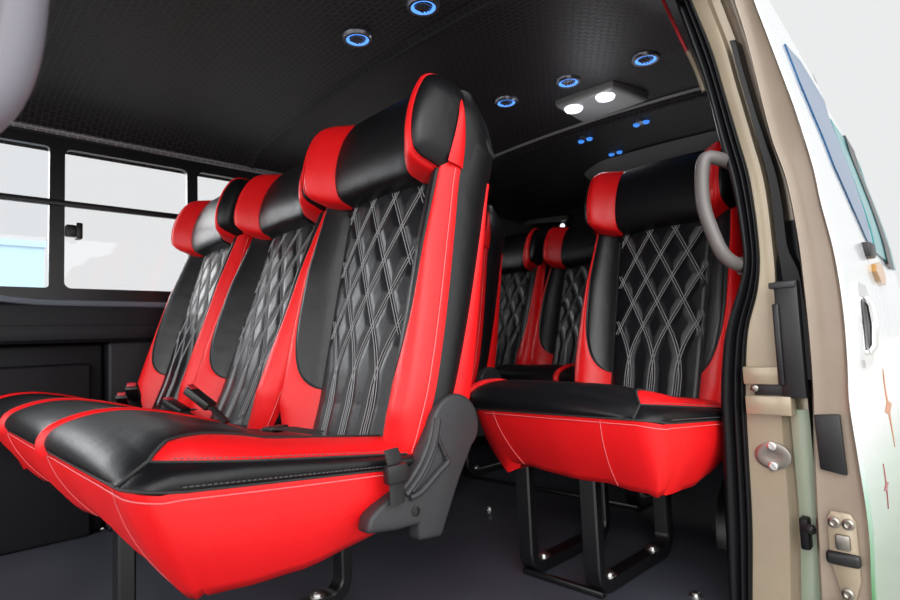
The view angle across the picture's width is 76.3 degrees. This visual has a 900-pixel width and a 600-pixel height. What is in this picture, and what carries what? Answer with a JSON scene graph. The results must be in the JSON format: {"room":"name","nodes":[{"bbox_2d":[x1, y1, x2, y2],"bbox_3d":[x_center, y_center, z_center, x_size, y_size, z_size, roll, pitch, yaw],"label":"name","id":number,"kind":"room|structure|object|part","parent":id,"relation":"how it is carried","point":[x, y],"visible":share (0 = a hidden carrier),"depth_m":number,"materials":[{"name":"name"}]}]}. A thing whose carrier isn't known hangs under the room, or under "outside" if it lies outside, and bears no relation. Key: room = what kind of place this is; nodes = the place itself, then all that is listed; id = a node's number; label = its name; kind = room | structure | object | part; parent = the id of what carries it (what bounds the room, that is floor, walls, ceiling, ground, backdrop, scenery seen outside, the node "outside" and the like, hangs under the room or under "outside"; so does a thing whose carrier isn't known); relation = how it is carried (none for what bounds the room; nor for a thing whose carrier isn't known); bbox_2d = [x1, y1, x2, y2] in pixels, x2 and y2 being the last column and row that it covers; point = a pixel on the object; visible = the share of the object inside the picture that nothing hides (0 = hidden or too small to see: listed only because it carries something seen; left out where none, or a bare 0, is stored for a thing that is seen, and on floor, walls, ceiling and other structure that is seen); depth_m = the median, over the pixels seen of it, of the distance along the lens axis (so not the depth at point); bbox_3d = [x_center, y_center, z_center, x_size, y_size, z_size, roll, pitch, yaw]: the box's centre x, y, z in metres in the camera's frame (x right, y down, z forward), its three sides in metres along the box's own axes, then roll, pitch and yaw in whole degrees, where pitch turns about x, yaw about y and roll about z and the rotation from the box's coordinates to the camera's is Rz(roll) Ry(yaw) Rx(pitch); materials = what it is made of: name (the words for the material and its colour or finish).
{"room":"vehicle interior","nodes":[
{"label":"vehicle interior","id":0,"kind":"room"},
{"bbox_2d":[0,302,488,555],"bbox_3d":[-0.876,0.429,2.387,3.912,0.802,0.127,2,-6,-44],"label":"wall","id":1,"kind":"structure","parent":0,"point":[34,513],"depth_m":1.90,"materials":[{"name":"black plastic"}]},
{"bbox_2d":[0,325,157,341],"bbox_3d":[-0.837,0.124,2.366,3.900,0.050,0.006,2,-6,-44],"label":"trim","id":2,"kind":"structure","parent":1,"relation":"attached to","point":[28,332],"depth_m":1.94,"materials":[{"name":"black plastic"}]},
{"bbox_2d":[0,295,166,307],"bbox_3d":[-0.666,-0.009,2.551,3.201,0.104,0.022,2,-6,-44],"label":"trim","id":3,"kind":"structure","parent":1,"relation":"attached to","point":[7,299],"depth_m":1.96,"materials":[{"name":"grey plastic"}]},
{"bbox_2d":[0,127,262,301],"bbox_3d":[-1.216,-0.272,2.064,2.920,0.575,0.068,2,-6,-44],"label":"window","id":4,"kind":"structure","parent":1,"relation":"in","point":[56,289],"depth_m":1.97,"materials":[{"name":"black"}]},
{"bbox_3d":[-1.812,-0.288,1.510,1.293,0.575,0.032,2,-6,-44],"label":"frame","id":5,"kind":"part","parent":4,"relation":"part of","materials":[{"name":"black"}]},
{"bbox_3d":[-1.193,-0.327,2.100,2.800,0.021,0.018,2,-6,-44],"label":"guard rail","id":6,"kind":"part","parent":4,"relation":"part of","materials":[{"name":"black metal"}]},
{"bbox_3d":[-1.187,-0.269,2.117,0.449,0.575,0.032,2,-6,-44],"label":"frame","id":7,"kind":"part","parent":4,"relation":"part of","materials":[{"name":"black metal"}]},
{"bbox_3d":[-0.811,-0.258,2.482,0.598,0.575,0.032,2,-6,-44],"label":"frame","id":8,"kind":"part","parent":4,"relation":"part of","materials":[{"name":"black metal"}]},
{"bbox_2d":[0,0,716,222],"bbox_3d":[-0.215,-0.621,1.856,3.750,0.246,1.845,2,-6,-44],"label":"ceiling","id":9,"kind":"structure","parent":0,"point":[252,84],"depth_m":1.85,"materials":[{"name":"black fabric"}]},
{"bbox_2d":[8,121,283,174],"bbox_3d":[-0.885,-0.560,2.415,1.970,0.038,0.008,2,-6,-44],"label":"trim","id":10,"kind":"structure","parent":9,"relation":"attached to","point":[13,123],"depth_m":2.14,"materials":[{"name":"black plastic"}]},
{"bbox_2d":[341,29,372,47],"bbox_3d":[-0.266,-0.754,1.650,0.092,0.014,0.092,2,-6,-44],"label":"ceiling vent","id":11,"kind":"object","parent":9,"relation":"in","point":[358,38],"visible":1,"depth_m":1.64,"materials":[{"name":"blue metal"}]},
{"bbox_2d":[406,0,440,16],"bbox_3d":[-0.070,-0.768,1.496,0.092,0.014,0.092,2,-6,-44],"label":"ceiling vent","id":12,"kind":"object","parent":9,"relation":"in","point":[420,8],"visible":1,"depth_m":1.49,"materials":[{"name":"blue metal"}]},
{"bbox_2d":[494,96,517,107],"bbox_3d":[0.209,-0.738,2.133,0.092,0.014,0.092,2,-6,-44],"label":"ceiling vent","id":13,"kind":"object","parent":9,"relation":"in","point":[504,101],"visible":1,"depth_m":2.12,"materials":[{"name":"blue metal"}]},
{"bbox_2d":[555,75,581,87],"bbox_3d":[0.407,-0.753,1.973,0.092,0.014,0.092,2,-6,-44],"label":"ceiling vent","id":14,"kind":"object","parent":9,"relation":"in","point":[566,81],"visible":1,"depth_m":1.96,"materials":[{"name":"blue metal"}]},
{"bbox_2d":[578,136,592,143],"bbox_3d":[0.594,-0.704,2.518,0.063,0.020,0.058,-2,-4,-3],"label":"recessed light","id":15,"kind":"object","parent":9,"relation":"in","point":[583,139],"visible":1,"depth_m":2.50,"materials":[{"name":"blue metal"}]},
{"bbox_3d":[0.594,-0.708,2.519,0.078,0.012,0.037,2,-6,-44],"label":"plate","id":16,"kind":"part","parent":15,"relation":"part of","materials":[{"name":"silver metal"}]},
{"bbox_2d":[556,80,647,121],"bbox_3d":[0.556,-0.736,2.114,0.190,0.056,0.279,2,-6,-44],"label":"dome lamp","id":17,"kind":"object","parent":9,"relation":"attached to","point":[609,97],"visible":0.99,"depth_m":2.08,"materials":[{"name":"grey plastic"}]},
{"bbox_2d":[609,150,621,156],"bbox_3d":[0.785,-0.697,2.717,0.063,0.020,0.058,-2,-4,-3],"label":"recessed light","id":18,"kind":"object","parent":9,"relation":"in","point":[612,152],"visible":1,"depth_m":2.70,"materials":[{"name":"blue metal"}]},
{"bbox_3d":[0.784,-0.701,2.717,0.078,0.012,0.037,2,-6,-44],"label":"plate","id":19,"kind":"part","parent":18,"relation":"part of","materials":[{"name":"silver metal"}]},
{"bbox_2d":[633,119,649,126],"bbox_3d":[0.777,-0.720,2.330,0.063,0.020,0.058,-2,-4,-3],"label":"recessed light","id":20,"kind":"object","parent":9,"relation":"in","point":[638,122],"visible":1,"depth_m":2.31,"materials":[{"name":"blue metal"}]},
{"bbox_3d":[0.777,-0.724,2.331,0.078,0.012,0.037,2,-6,-44],"label":"plate","id":21,"kind":"part","parent":20,"relation":"part of","materials":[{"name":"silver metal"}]},
{"bbox_2d":[630,51,660,66],"bbox_3d":[0.615,-0.759,1.802,0.092,0.014,0.092,2,-6,-44],"label":"ceiling vent","id":22,"kind":"object","parent":9,"relation":"in","point":[642,59],"visible":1,"depth_m":1.79,"materials":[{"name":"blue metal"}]},
{"bbox_2d":[661,0,687,56],"bbox_3d":[0.532,-0.653,1.359,0.011,0.182,0.068,1,-5,-35],"label":"trim","id":23,"kind":"structure","parent":9,"relation":"attached to","point":[665,5],"depth_m":1.35,"materials":[{"name":"red plastic"}]},
{"bbox_2d":[0,445,728,599],"bbox_3d":[-0.194,0.762,1.683,3.900,0.050,1.920,2,-6,-44],"label":"floor","id":24,"kind":"structure","parent":0,"point":[476,555],"depth_m":1.61,"materials":[{"name":"carpet"}]},
{"bbox_2d":[0,73,494,599],"bbox_3d":[-0.614,0.156,1.440,0.770,1.151,1.480,2,-6,-44],"label":"seat","id":25,"kind":"object","parent":24,"relation":"on","point":[337,293],"visible":0.98,"depth_m":1.11,"materials":[{"name":"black leather"}]},
{"bbox_2d":[115,392,128,404],"bbox_3d":[-1.010,0.311,1.768,0.032,0.059,0.112,0,-5,-26],"label":"belt buckle","id":26,"kind":"object","parent":25,"relation":"on","point":[121,397],"visible":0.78,"depth_m":1.73,"materials":[{"name":"black plastic"}]},
{"bbox_2d":[125,383,142,407],"bbox_3d":[-0.876,0.267,1.591,0.032,0.079,0.101,-1,-5,-20],"label":"belt buckle","id":27,"kind":"object","parent":25,"relation":"on","point":[132,390],"visible":0.94,"depth_m":1.57,"materials":[{"name":"black plastic"}]},
{"bbox_2d":[157,407,196,410],"bbox_3d":[-0.721,0.289,1.502,0.187,0.015,0.041,-6,-6,40],"label":"belt tongue","id":28,"kind":"object","parent":25,"relation":"on","point":[162,408],"visible":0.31,"depth_m":1.51,"materials":[{"name":"black plastic"}]},
{"bbox_3d":[-0.940,0.005,1.991,0.076,0.510,0.054,-7,-25,46],"label":"wing panel","id":29,"kind":"part","parent":25,"relation":"part of","materials":[{"name":"black leather"}]},
{"bbox_2d":[162,397,194,415],"bbox_3d":[-0.657,0.270,1.404,0.110,0.064,0.032,-4,-5,24],"label":"belt buckle","id":30,"kind":"object","parent":25,"relation":"on","point":[170,403],"visible":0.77,"depth_m":1.40,"materials":[{"name":"black plastic"}]},
{"bbox_3d":[-0.836,0.095,1.851,0.284,0.600,0.026,-7,-25,46],"label":"quilted panel","id":31,"kind":"part","parent":25,"relation":"part of","materials":[{"name":"black leather"}]},
{"bbox_2d":[183,384,229,423],"bbox_3d":[-0.520,0.223,1.226,0.097,0.085,0.032,-3,-4,13],"label":"belt buckle","id":32,"kind":"object","parent":25,"relation":"on","point":[191,391],"visible":0.99,"depth_m":1.22,"materials":[{"name":"black plastic"}]},
{"bbox_3d":[-0.711,-0.022,1.756,0.076,0.510,0.054,-7,-25,46],"label":"wing panel","id":33,"kind":"part","parent":25,"relation":"part of","materials":[{"name":"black leather"}]},
{"bbox_3d":[-0.429,0.530,1.215,0.500,0.357,0.044,2,-6,-44],"label":"leg frame","id":34,"kind":"part","parent":25,"relation":"part of","materials":[{"name":"black paint"}]},
{"bbox_3d":[-0.607,-0.025,1.675,0.076,0.510,0.054,-7,-27,46],"label":"wing panel","id":35,"kind":"part","parent":25,"relation":"part of","materials":[{"name":"black leather"}]},
{"bbox_3d":[-0.505,0.063,1.532,0.284,0.600,0.026,-7,-27,46],"label":"quilted panel","id":36,"kind":"part","parent":25,"relation":"part of","materials":[{"name":"black leather"}]},
{"bbox_3d":[-0.451,-0.004,1.593,0.489,0.790,0.162,-7,-27,46],"label":"backrest","id":37,"kind":"part","parent":25,"relation":"part of","materials":[{"name":"red leather"}]},
{"bbox_3d":[-0.243,0.228,0.886,0.424,0.076,0.106,2,-6,-44],"label":"panel","id":38,"kind":"part","parent":25,"relation":"part of","materials":[{"name":"red leather"}]},
{"bbox_2d":[259,424,324,434],"bbox_3d":[-0.303,0.247,1.081,0.187,0.015,0.041,-7,-6,43],"label":"belt tongue","id":39,"kind":"object","parent":25,"relation":"on","point":[280,427],"visible":0.97,"depth_m":1.07,"materials":[{"name":"black plastic"}]},
{"bbox_3d":[-0.632,0.371,1.400,0.420,0.125,1.390,2,-6,-44],"label":"seat frame","id":40,"kind":"part","parent":25,"relation":"part of","materials":[{"name":"black leather"}]},
{"bbox_3d":[-0.377,-0.053,1.439,0.076,0.510,0.054,-7,-27,46],"label":"wing panel","id":41,"kind":"part","parent":25,"relation":"part of","materials":[{"name":"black leather"}]},
{"bbox_3d":[-0.292,-0.053,1.336,0.054,0.510,0.076,20,-19,-41],"label":"wing panel","id":42,"kind":"part","parent":25,"relation":"part of","materials":[{"name":"black leather"}]},
{"bbox_3d":[-0.181,0.038,1.202,0.026,0.600,0.284,20,-19,-41],"label":"quilted panel","id":43,"kind":"part","parent":25,"relation":"part of","materials":[{"name":"black leather"}]},
{"bbox_2d":[383,447,407,507],"bbox_3d":[-0.087,0.279,0.905,0.042,0.088,0.022,2,-6,-44],"label":"belt buckle","id":44,"kind":"object","parent":25,"relation":"attached to","point":[395,473],"visible":1,"depth_m":0.90,"materials":[{"name":"black plastic"}]},
{"bbox_3d":[-0.062,-0.080,1.101,0.054,0.510,0.076,20,-19,-41],"label":"wing panel","id":45,"kind":"part","parent":25,"relation":"part of","materials":[{"name":"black leather"}]},
{"bbox_3d":[-0.134,-0.038,1.257,0.162,0.790,0.489,20,-19,-41],"label":"backrest","id":46,"kind":"part","parent":25,"relation":"part of","materials":[{"name":"black leather"}]},
{"bbox_2d":[471,205,504,436],"bbox_3d":[-0.326,0.209,2.261,0.728,1.146,1.000,2,-6,-44],"label":"seat","id":47,"kind":"object","parent":24,"relation":"on","point":[488,316],"visible":0.02,"depth_m":2.10,"materials":[{"name":"black leather"}]},
{"bbox_3d":[-0.010,0.028,2.271,0.162,0.790,0.489,19,-18,-41],"label":"backrest","id":48,"kind":"part","parent":47,"relation":"part of","materials":[{"name":"black leather"}]},
{"bbox_2d":[463,223,651,509],"bbox_3d":[0.476,0.188,2.470,0.770,1.152,1.480,2,-6,-44],"label":"seat","id":49,"kind":"object","parent":24,"relation":"on","point":[544,276],"visible":0.33,"depth_m":2.69,"materials":[{"name":"black leather"}]},
{"bbox_3d":[0.212,0.615,2.706,0.430,0.357,0.044,2,-6,-44],"label":"leg frame","id":50,"kind":"part","parent":49,"relation":"part of","materials":[{"name":"black paint"}]},
{"bbox_3d":[0.254,0.126,2.881,0.284,0.600,0.026,-7,-25,46],"label":"quilted panel","id":51,"kind":"part","parent":49,"relation":"part of","materials":[{"name":"black leather"}]},
{"bbox_3d":[0.379,0.009,2.786,0.076,0.510,0.054,-7,-25,46],"label":"wing panel","id":52,"kind":"part","parent":49,"relation":"part of","materials":[{"name":"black leather"}]},
{"bbox_3d":[0.306,0.056,2.941,0.489,0.790,0.162,-7,-25,46],"label":"backrest","id":53,"kind":"part","parent":49,"relation":"part of","materials":[{"name":"red leather"}]},
{"bbox_3d":[0.483,0.006,2.705,0.076,0.510,0.054,-7,-27,46],"label":"wing panel","id":54,"kind":"part","parent":49,"relation":"part of","materials":[{"name":"black leather"}]},
{"bbox_3d":[0.585,0.094,2.563,0.284,0.600,0.026,-7,-27,46],"label":"quilted panel","id":55,"kind":"part","parent":49,"relation":"part of","materials":[{"name":"black leather"}]},
{"bbox_3d":[0.768,0.548,2.135,0.430,0.357,0.044,2,-6,-44],"label":"leg frame","id":56,"kind":"part","parent":49,"relation":"part of","materials":[{"name":"black paint"}]},
{"bbox_2d":[469,140,742,598],"bbox_3d":[0.469,0.130,1.475,0.770,1.118,0.520,2,-6,-44],"label":"seat","id":57,"kind":"object","parent":24,"relation":"on","point":[641,410],"visible":0.88,"depth_m":1.48,"materials":[{"name":"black leather"}]},
{"bbox_2d":[469,379,638,418],"bbox_3d":[0.356,0.249,1.384,0.476,0.128,0.428,2,-6,-44],"label":"seat cushion","id":58,"kind":"object","parent":57,"relation":"on","point":[491,398],"depth_m":1.23,"materials":[{"name":"black leather"}]},
{"bbox_3d":[0.322,0.527,1.597,0.380,0.357,0.044,2,-6,-44],"label":"leg frame","id":59,"kind":"part","parent":57,"relation":"part of","materials":[{"name":"black paint"}]},
{"bbox_3d":[0.467,-0.038,1.735,0.054,0.510,0.076,24,-21,-40],"label":"wing panel","id":60,"kind":"part","parent":57,"relation":"part of","materials":[{"name":"black leather"}]},
{"bbox_3d":[0.624,-0.020,1.655,0.162,0.790,0.489,24,-21,-40],"label":"backrest","id":61,"kind":"part","parent":57,"relation":"part of","materials":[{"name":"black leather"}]},
{"bbox_3d":[0.456,0.511,1.460,0.380,0.357,0.044,2,-6,-44],"label":"leg frame","id":62,"kind":"part","parent":57,"relation":"part of","materials":[{"name":"black paint"}]},
{"bbox_3d":[0.574,0.052,1.597,0.026,0.600,0.284,24,-21,-40],"label":"quilted panel","id":63,"kind":"part","parent":57,"relation":"part of","materials":[{"name":"black leather"}]},
{"bbox_3d":[0.505,0.225,1.265,0.424,0.076,0.106,2,-6,-44],"label":"panel","id":64,"kind":"part","parent":57,"relation":"part of","materials":[{"name":"red leather"}]},
{"bbox_3d":[0.697,-0.065,1.500,0.054,0.510,0.076,24,-21,-40],"label":"wing panel","id":65,"kind":"part","parent":57,"relation":"part of","materials":[{"name":"black leather"}]},
{"bbox_2d":[689,590,702,598],"bbox_3d":[0.562,0.672,1.310,0.031,0.010,0.031,2,-6,-44],"label":"bolt","id":66,"kind":"object","parent":24,"relation":"on","point":[694,594],"visible":1,"depth_m":1.30,"materials":[{"name":"silver metal"}]},
{"bbox_3d":[-0.424,-0.022,0.262,0.155,1.520,0.160,2,-6,-44],"label":"trim","id":67,"kind":"structure","parent":24,"relation":"on","visible":0},
{"bbox_2d":[0,0,48,131],"bbox_3d":[-0.351,-0.314,0.395,0.133,0.472,0.060,2,-6,-44],"label":"handle","id":68,"kind":"object","parent":67,"relation":"attached to","point":[23,23],"visible":1,"depth_m":0.40,"materials":[{"name":"grey plastic"}]},
{"bbox_2d":[498,216,535,235],"bbox_3d":[0.196,-0.261,3.411,0.983,0.635,0.090,1,-6,-42],"label":"lining","id":69,"kind":"object","parent":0,"point":[509,228],"visible":0.04,"depth_m":3.66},
{"bbox_2d":[536,206,585,233],"bbox_3d":[1.118,0.088,3.196,0.060,1.510,1.780,2,-6,-44],"label":"wall","id":70,"kind":"structure","parent":0,"point":[579,218],"depth_m":3.55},
{"bbox_2d":[524,214,573,225],"bbox_3d":[0.603,-0.497,3.631,0.098,0.066,0.366,2,-6,-44],"label":"rail","id":71,"kind":"object","parent":70,"relation":"attached to","point":[565,217],"visible":0.77,"depth_m":3.56,"materials":[{"name":"grey plastic"}]},
{"bbox_2d":[560,222,570,226],"bbox_3d":[0.709,-0.456,3.547,0.062,0.048,0.047,2,-6,-44],"label":"light","id":72,"kind":"object","parent":70,"relation":"attached to","point":[563,224],"visible":0.64,"depth_m":3.53,"materials":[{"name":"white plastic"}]},
{"bbox_2d":[675,0,759,599],"bbox_3d":[0.635,0.088,1.263,0.146,1.720,0.153,2,-6,-44],"label":"seal","id":73,"kind":"structure","parent":0,"point":[736,468],"depth_m":1.20,"materials":[{"name":"black rubber"}]},
{"bbox_2d":[686,50,706,92],"bbox_3d":[0.560,-0.521,1.303,0.013,0.108,0.042,1,-5,-38],"label":"trim","id":74,"kind":"structure","parent":73,"relation":"attached to","point":[691,58],"depth_m":1.30,"materials":[{"name":"beige paint"}]},
{"bbox_2d":[694,150,742,275],"bbox_3d":[0.593,-0.186,1.222,0.137,0.268,0.052,-1,-5,-20],"label":"handle","id":75,"kind":"object","parent":73,"relation":"attached to","point":[709,224],"visible":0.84,"depth_m":1.20,"materials":[{"name":"grey plastic"}]},
{"bbox_2d":[692,0,813,599],"bbox_3d":[0.680,0.085,1.247,0.144,1.720,0.186,2,-6,-44],"label":"trim","id":76,"kind":"structure","parent":0,"point":[774,494],"depth_m":1.18,"materials":[{"name":"beige paint"}]},
{"bbox_2d":[743,366,796,415],"bbox_3d":[0.644,0.182,1.157,0.036,0.096,0.086,2,-6,-44],"label":"bracket","id":77,"kind":"object","parent":76,"relation":"attached to","point":[768,398],"visible":0.8,"depth_m":1.15,"materials":[{"name":"beige metal"}]},
{"bbox_3d":[0.640,0.153,1.165,0.032,0.036,0.074,2,-6,-44],"label":"plate","id":78,"kind":"part","parent":77,"relation":"part of","materials":[{"name":"beige paint"}]},
{"bbox_3d":[0.646,0.211,1.154,0.036,0.038,0.084,2,-6,-44],"label":"plate","id":79,"kind":"part","parent":77,"relation":"part of","materials":[{"name":"beige paint"}]},
{"bbox_2d":[755,441,791,470],"bbox_3d":[0.652,0.315,1.157,0.011,0.058,0.068,2,-6,-44],"label":"door striker","id":80,"kind":"object","parent":76,"relation":"attached to","point":[774,456],"depth_m":1.16,"materials":[{"name":"silver metal"}]},
{"bbox_2d":[799,515,815,549],"bbox_3d":[0.695,0.450,1.105,0.048,0.060,0.030,2,-6,-44],"label":"switch","id":81,"kind":"object","parent":76,"relation":"attached to","point":[807,530],"visible":1,"depth_m":1.10,"materials":[{"name":"black plastic"}]},
{"bbox_2d":[826,107,899,413],"bbox_3d":[1.586,0.155,2.156,0.224,1.780,0.921,-7,-6,44],"label":"wall","id":82,"kind":"structure","parent":0,"point":[892,291],"depth_m":2.01,"materials":[{"name":"grey paint"}]},
{"bbox_2d":[494,87,700,157],"bbox_3d":[0.440,-0.506,2.485,0.014,0.443,1.738,2,-6,-44],"label":"trim","id":83,"kind":"structure","parent":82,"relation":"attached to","point":[697,88],"depth_m":2.30,"materials":[{"name":"grey plastic"}]},
{"bbox_2d":[584,131,718,180],"bbox_3d":[1.153,-0.594,2.707,0.400,0.289,1.160,2,-6,-44],"label":"trim","id":84,"kind":"structure","parent":82,"relation":"attached to","point":[645,156],"depth_m":2.67,"materials":[{"name":"grey plastic"}]},
{"bbox_2d":[716,478,726,549],"bbox_3d":[1.058,0.572,1.764,0.680,0.235,0.220,2,-6,-44],"label":"trim","id":85,"kind":"structure","parent":82,"relation":"attached to","point":[720,511],"depth_m":1.60,"materials":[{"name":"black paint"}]},
{"bbox_2d":[830,119,895,269],"bbox_3d":[1.595,-0.382,2.196,0.102,0.515,0.840,-6,-6,41],"label":"window","id":86,"kind":"structure","parent":82,"relation":"in","point":[878,235],"depth_m":2.12,"materials":[{"name":"teal"}]},
{"bbox_3d":[1.652,-0.380,2.260,0.102,0.515,0.269,-6,-6,41],"label":"frame","id":87,"kind":"part","parent":86,"relation":"part of","materials":[{"name":"black"}]},
{"bbox_3d":[1.809,-0.372,2.442,0.096,0.495,0.188,-6,-6,41],"label":"pane","id":88,"kind":"part","parent":86,"relation":"part of","materials":[{"name":"teal"}]},
{"bbox_3d":[1.203,0.008,1.919,1.600,1.470,0.202,2,-6,-44],"label":"wall","id":89,"kind":"structure","parent":0,"visible":0},
{"bbox_2d":[721,0,819,599],"bbox_3d":[0.665,0.081,1.180,0.058,1.720,0.159,2,-6,-44],"label":"door frame","id":90,"kind":"structure","parent":89,"relation":"attached to","point":[788,266],"depth_m":1.15,"materials":[{"name":"beige metal"}]},
{"bbox_2d":[768,280,811,398],"bbox_3d":[0.672,0.077,1.134,0.048,0.230,0.050,2,-6,-44],"label":"door stop","id":91,"kind":"object","parent":89,"relation":"attached to","point":[787,309],"visible":1,"depth_m":1.12,"materials":[{"name":"black plastic"}]},
{"bbox_2d":[734,0,899,599],"bbox_3d":[0.958,0.078,1.450,0.236,1.680,0.952,-6,-6,41],"label":"sliding door","id":92,"kind":"structure","parent":89,"relation":"in","point":[856,416],"depth_m":1.11,"materials":[{"name":"beige paint"}]},
{"bbox_3d":[0.716,0.465,1.040,0.008,0.160,0.046,2,-6,-44],"label":"latch plate","id":93,"kind":"part","parent":92,"relation":"part of","materials":[{"name":"beige paint"}]},
{"label":"outside","id":94,"kind":"structure","parent":0,"visible":0},
{"label":"ground","id":95,"kind":"structure","parent":94,"visible":0},
{"bbox_2d":[0,238,45,286],"bbox_3d":[-7.663,0.718,7.861,2.850,2.700,4.060,2,-6,-44],"label":"building","id":96,"kind":"structure","parent":95,"relation":"on","point":[21,261],"depth_m":7.33,"materials":[{"name":"white"}]}
]}

